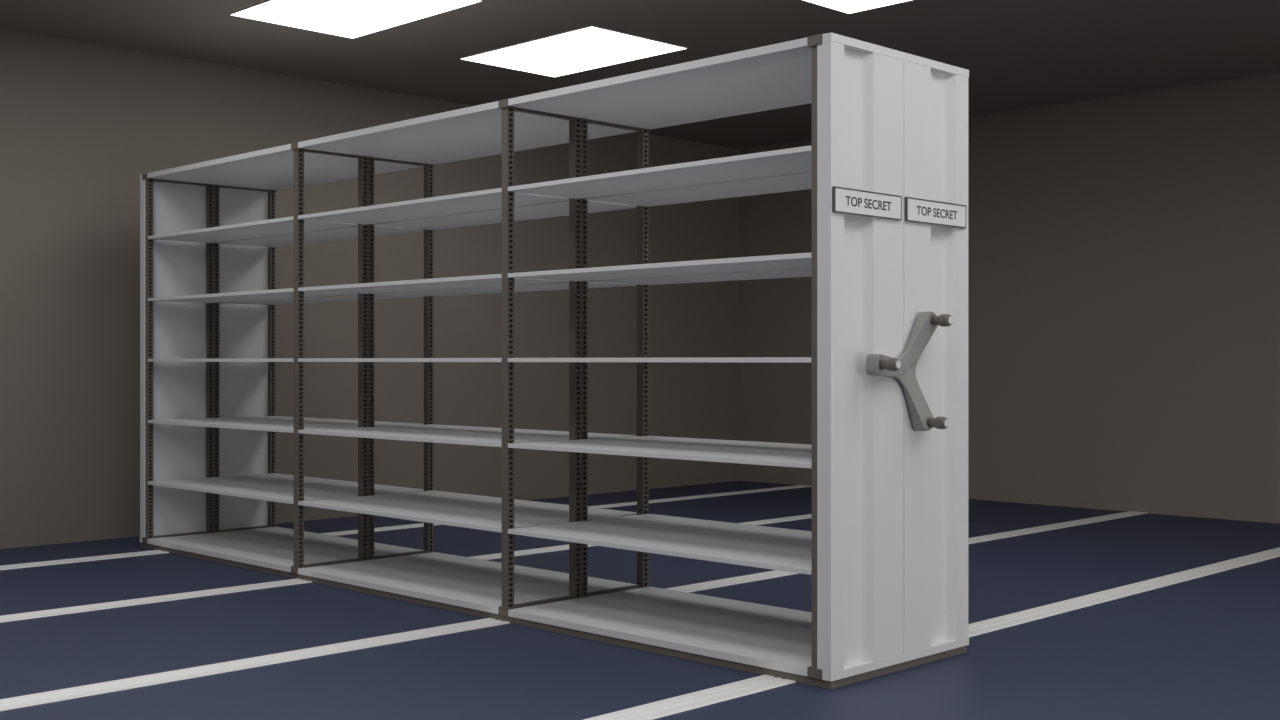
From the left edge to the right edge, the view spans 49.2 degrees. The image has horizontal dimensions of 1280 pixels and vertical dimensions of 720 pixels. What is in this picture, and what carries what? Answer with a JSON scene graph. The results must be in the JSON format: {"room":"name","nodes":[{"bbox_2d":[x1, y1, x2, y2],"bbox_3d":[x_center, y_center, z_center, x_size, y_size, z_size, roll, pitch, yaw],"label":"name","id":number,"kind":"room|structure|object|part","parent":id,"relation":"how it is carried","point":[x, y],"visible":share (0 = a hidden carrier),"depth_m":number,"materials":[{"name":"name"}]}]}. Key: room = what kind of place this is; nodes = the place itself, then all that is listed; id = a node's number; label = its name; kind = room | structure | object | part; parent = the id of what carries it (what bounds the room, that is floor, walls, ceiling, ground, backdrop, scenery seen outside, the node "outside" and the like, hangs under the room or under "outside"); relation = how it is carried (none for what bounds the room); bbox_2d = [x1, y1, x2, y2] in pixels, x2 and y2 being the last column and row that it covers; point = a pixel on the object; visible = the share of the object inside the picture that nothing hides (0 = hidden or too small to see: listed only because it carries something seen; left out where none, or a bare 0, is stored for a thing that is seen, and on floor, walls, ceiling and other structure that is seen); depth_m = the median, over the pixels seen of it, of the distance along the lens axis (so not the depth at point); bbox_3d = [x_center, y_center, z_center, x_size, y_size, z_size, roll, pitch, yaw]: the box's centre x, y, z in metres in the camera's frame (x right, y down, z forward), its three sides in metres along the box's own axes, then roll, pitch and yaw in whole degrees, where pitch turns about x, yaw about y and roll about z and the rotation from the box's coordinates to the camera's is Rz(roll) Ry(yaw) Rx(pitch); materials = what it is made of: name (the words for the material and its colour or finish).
{"room":"archive storage room","nodes":[
{"label":"archive storage room","id":0,"kind":"room"},
{"bbox_2d":[0,28,739,548],"bbox_3d":[-3.534,-0.420,8.436,0.120,3.040,12.727,0,0,45],"label":"wall","id":1,"kind":"structure","parent":0,"point":[81,122],"depth_m":9.69,"materials":[{"name":"beige paint"}]},
{"bbox_2d":[0,481,1279,719],"bbox_3d":[0.458,1.175,4.455,11.396,0.150,12.727,0,0,45],"label":"floor","id":2,"kind":"structure","parent":0,"point":[1207,647],"depth_m":5.45,"materials":[{"name":"blue carpet"}]},
{"bbox_2d":[0,514,811,622],"bbox_3d":[-1.873,1.097,6.779,0.141,0.005,12.483,0,0,45],"label":"rail","id":3,"kind":"object","parent":2,"relation":"on","point":[123,603],"visible":0.48,"depth_m":6.57,"materials":[{"name":"metal"}]},
{"bbox_2d":[0,485,811,569],"bbox_3d":[-2.941,1.097,7.844,0.141,0.005,12.483,0,0,45],"label":"rail","id":4,"kind":"object","parent":2,"relation":"on","point":[151,552],"visible":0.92,"depth_m":8.95,"materials":[{"name":"metal"}]},
{"bbox_2d":[140,32,968,688],"bbox_3d":[-0.809,0.001,6.710,5.192,2.196,0.858,0,0,45],"label":"shelving","id":5,"kind":"object","parent":2,"relation":"on","point":[885,165],"visible":1,"depth_m":5.87,"materials":[{"name":"grey metal"}]},
{"bbox_3d":[-2.880,-0.012,8.206,0.026,2.112,0.036,0,0,45],"label":"post","id":6,"kind":"part","parent":5,"relation":"part of","materials":[{"name":"grey metal"}]},
{"bbox_3d":[-2.777,-0.012,8.371,0.058,2.112,0.425,0,0,45],"label":"panel","id":7,"kind":"part","parent":5,"relation":"part of","materials":[{"name":"white metal"}]},
{"bbox_3d":[-2.610,-0.012,8.478,0.026,2.112,0.036,0,0,45],"label":"post","id":8,"kind":"part","parent":5,"relation":"part of","materials":[{"name":"grey metal"}]},
{"bbox_3d":[-2.582,-0.012,8.505,0.026,2.112,0.036,0,0,45],"label":"post","id":9,"kind":"part","parent":5,"relation":"part of","materials":[{"name":"grey metal"}]},
{"bbox_3d":[-2.167,-0.002,7.766,1.603,0.018,0.420,0,0,45],"label":"shelf","id":10,"kind":"part","parent":5,"relation":"part of","materials":[{"name":"grey metal"}]},
{"bbox_3d":[-2.476,-0.012,8.673,0.058,2.112,0.425,0,0,45],"label":"panel","id":11,"kind":"part","parent":5,"relation":"part of","materials":[{"name":"white metal"}]},
{"bbox_3d":[-2.167,-0.357,7.766,1.603,0.018,0.420,0,0,45],"label":"shelf","id":12,"kind":"part","parent":5,"relation":"part of","materials":[{"name":"grey metal"}]},
{"bbox_3d":[-2.167,-0.720,7.766,1.603,0.018,0.420,0,0,45],"label":"shelf","id":13,"kind":"part","parent":5,"relation":"part of","materials":[{"name":"grey metal"}]},
{"bbox_3d":[-2.167,0.356,7.766,1.603,0.018,0.420,0,0,45],"label":"shelf","id":14,"kind":"part","parent":5,"relation":"part of","materials":[{"name":"grey metal"}]},
{"bbox_3d":[-2.167,0.717,7.766,1.603,0.018,0.420,0,0,45],"label":"shelf","id":15,"kind":"part","parent":5,"relation":"part of","materials":[{"name":"grey metal"}]},
{"bbox_3d":[-2.312,-0.012,8.777,0.026,2.112,0.036,0,0,45],"label":"post","id":16,"kind":"part","parent":5,"relation":"part of","materials":[{"name":"grey metal"}]},
{"bbox_3d":[-1.721,-0.012,7.051,0.040,2.112,0.036,0,0,45],"label":"post","id":17,"kind":"part","parent":5,"relation":"part of","materials":[{"name":"grey metal"}]},
{"bbox_3d":[-1.870,0.717,8.065,1.603,0.018,0.420,0,0,45],"label":"shelf","id":18,"kind":"part","parent":5,"relation":"part of","materials":[{"name":"grey metal"}]},
{"bbox_3d":[-1.870,-0.720,8.065,1.603,0.018,0.420,0,0,45],"label":"shelf","id":19,"kind":"part","parent":5,"relation":"part of","materials":[{"name":"grey metal"}]},
{"bbox_3d":[-1.870,-0.357,8.065,1.603,0.018,0.420,0,0,45],"label":"shelf","id":20,"kind":"part","parent":5,"relation":"part of","materials":[{"name":"grey metal"}]},
{"bbox_3d":[-1.870,0.356,8.065,1.603,0.018,0.420,0,0,45],"label":"shelf","id":21,"kind":"part","parent":5,"relation":"part of","materials":[{"name":"grey metal"}]},
{"bbox_3d":[-1.450,-0.012,7.322,0.040,2.112,0.036,0,0,45],"label":"post","id":22,"kind":"part","parent":5,"relation":"part of","materials":[{"name":"grey metal"}]},
{"bbox_3d":[-1.423,-0.012,7.349,0.040,2.112,0.036,0,0,45],"label":"post","id":23,"kind":"part","parent":5,"relation":"part of","materials":[{"name":"grey metal"}]},
{"bbox_3d":[-1.003,-0.002,6.606,1.603,0.018,0.420,0,0,45],"label":"shelf","id":24,"kind":"part","parent":5,"relation":"part of","materials":[{"name":"grey metal"}]},
{"bbox_3d":[-1.153,-0.012,7.621,0.040,2.112,0.036,0,0,45],"label":"post","id":25,"kind":"part","parent":5,"relation":"part of","materials":[{"name":"grey metal"}]},
{"bbox_3d":[-1.003,-0.720,6.606,1.603,0.018,0.420,0,0,45],"label":"shelf","id":26,"kind":"part","parent":5,"relation":"part of","materials":[{"name":"grey metal"}]},
{"bbox_3d":[-1.003,-0.357,6.606,1.603,0.018,0.420,0,0,45],"label":"shelf","id":27,"kind":"part","parent":5,"relation":"part of","materials":[{"name":"grey metal"}]},
{"bbox_3d":[-1.003,0.356,6.606,1.603,0.018,0.420,0,0,45],"label":"shelf","id":28,"kind":"part","parent":5,"relation":"part of","materials":[{"name":"grey metal"}]},
{"bbox_3d":[-1.003,0.717,6.606,1.603,0.018,0.420,0,0,45],"label":"shelf","id":29,"kind":"part","parent":5,"relation":"part of","materials":[{"name":"grey metal"}]},
{"bbox_3d":[-0.706,0.717,6.904,1.603,0.018,0.420,0,0,45],"label":"shelf","id":30,"kind":"part","parent":5,"relation":"part of","materials":[{"name":"grey metal"}]},
{"bbox_3d":[-0.706,-0.720,6.904,1.603,0.018,0.420,0,0,45],"label":"shelf","id":31,"kind":"part","parent":5,"relation":"part of","materials":[{"name":"grey metal"}]},
{"bbox_3d":[-0.706,-0.357,6.904,1.603,0.018,0.420,0,0,45],"label":"shelf","id":32,"kind":"part","parent":5,"relation":"part of","materials":[{"name":"grey metal"}]},
{"bbox_3d":[-0.706,0.356,6.904,1.603,0.018,0.420,0,0,45],"label":"shelf","id":33,"kind":"part","parent":5,"relation":"part of","materials":[{"name":"grey metal"}]},
{"bbox_3d":[-0.556,-0.012,5.889,0.040,2.112,0.036,0,0,45],"label":"post","id":34,"kind":"part","parent":5,"relation":"part of","materials":[{"name":"grey metal"}]},
{"bbox_3d":[-0.286,-0.012,6.160,0.040,2.112,0.036,0,0,45],"label":"post","id":35,"kind":"part","parent":5,"relation":"part of","materials":[{"name":"grey metal"}]},
{"bbox_3d":[-0.259,-0.012,6.188,0.040,2.112,0.036,0,0,45],"label":"post","id":36,"kind":"part","parent":5,"relation":"part of","materials":[{"name":"grey metal"}]},
{"bbox_3d":[0.012,-0.012,6.459,0.040,2.112,0.036,0,0,45],"label":"post","id":37,"kind":"part","parent":5,"relation":"part of","materials":[{"name":"grey metal"}]},
{"bbox_3d":[0.161,-0.720,5.445,1.603,0.018,0.420,0,0,45],"label":"shelf","id":38,"kind":"part","parent":5,"relation":"part of","materials":[{"name":"grey metal"}]},
{"bbox_3d":[0.161,-0.357,5.445,1.603,0.018,0.420,0,0,45],"label":"shelf","id":39,"kind":"part","parent":5,"relation":"part of","materials":[{"name":"grey metal"}]},
{"bbox_3d":[0.161,-0.002,5.445,1.603,0.018,0.420,0,0,45],"label":"shelf","id":40,"kind":"part","parent":5,"relation":"part of","materials":[{"name":"grey metal"}]},
{"bbox_3d":[0.161,0.356,5.445,1.603,0.018,0.420,0,0,45],"label":"shelf","id":41,"kind":"part","parent":5,"relation":"part of","materials":[{"name":"grey metal"}]},
{"bbox_3d":[0.161,0.717,5.445,1.603,0.018,0.420,0,0,45],"label":"shelf","id":42,"kind":"part","parent":5,"relation":"part of","materials":[{"name":"grey metal"}]},
{"bbox_3d":[0.459,0.356,5.743,1.603,0.018,0.420,0,0,45],"label":"shelf","id":43,"kind":"part","parent":5,"relation":"part of","materials":[{"name":"grey metal"}]},
{"bbox_3d":[0.459,0.717,5.743,1.603,0.018,0.420,0,0,45],"label":"shelf","id":44,"kind":"part","parent":5,"relation":"part of","materials":[{"name":"grey metal"}]},
{"bbox_3d":[0.459,-0.720,5.743,1.603,0.018,0.420,0,0,45],"label":"shelf","id":45,"kind":"part","parent":5,"relation":"part of","materials":[{"name":"grey metal"}]},
{"bbox_3d":[0.459,-0.357,5.743,1.603,0.018,0.420,0,0,45],"label":"shelf","id":46,"kind":"part","parent":5,"relation":"part of","materials":[{"name":"grey metal"}]},
{"bbox_3d":[0.603,-0.012,4.733,0.026,2.112,0.036,0,0,45],"label":"post","id":47,"kind":"part","parent":5,"relation":"part of","materials":[{"name":"grey metal"}]},
{"bbox_3d":[0.767,-0.012,4.837,0.058,2.112,0.425,0,0,45],"label":"panel","id":48,"kind":"part","parent":5,"relation":"part of","materials":[{"name":"white metal"}]},
{"bbox_3d":[1.068,-0.012,5.139,0.058,2.112,0.425,0,0,45],"label":"panel","id":49,"kind":"part","parent":5,"relation":"part of","materials":[{"name":"white metal"}]},
{"bbox_2d":[0,511,1147,710],"bbox_3d":[-0.792,1.097,5.701,0.141,0.005,12.483,0,0,45],"label":"rail","id":50,"kind":"object","parent":2,"relation":"on","point":[176,675],"visible":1,"depth_m":5.30,"materials":[{"name":"metal"}]},
{"bbox_2d":[583,547,1279,719],"bbox_3d":[0.284,1.097,4.628,0.141,0.005,12.483,0,0,45],"label":"rail","id":51,"kind":"object","parent":2,"relation":"on","point":[662,708],"visible":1,"depth_m":5.82,"materials":[{"name":"metal"}]},
{"bbox_2d":[0,0,1279,148],"bbox_3d":[0.458,-2.015,4.455,11.396,0.150,12.727,0,0,45],"label":"ceiling","id":52,"kind":"structure","parent":0,"point":[1017,54],"depth_m":8.47,"materials":[{"name":"beige paint"}]},
{"bbox_2d":[230,0,481,37],"bbox_3d":[-1.571,-1.936,7.663,1.232,0.008,0.805,0,0,45],"label":"recessed light","id":53,"kind":"object","parent":52,"relation":"in","point":[344,18],"visible":1,"depth_m":7.76,"materials":[{"name":"white paint"}]},
{"bbox_2d":[460,25,686,76],"bbox_3d":[-0.430,-1.936,8.807,1.232,0.008,0.805,0,0,45],"label":"recessed light","id":54,"kind":"object","parent":52,"relation":"in","point":[589,47],"visible":1,"depth_m":8.74,"materials":[{"name":"white paint"}]},
{"bbox_2d":[804,0,909,13],"bbox_3d":[1.316,-1.936,7.065,1.232,0.008,0.805,0,0,45],"label":"recessed light","id":55,"kind":"object","parent":52,"relation":"in","point":[847,6],"visible":1,"depth_m":7.58,"materials":[{"name":"white paint"}]},
{"bbox_2d":[740,73,1279,523],"bbox_3d":[4.909,-0.420,8.918,11.156,3.040,0.120,0,0,45],"label":"wall","id":56,"kind":"structure","parent":0,"point":[1124,250],"depth_m":10.27,"materials":[{"name":"beige paint"}]}
]}

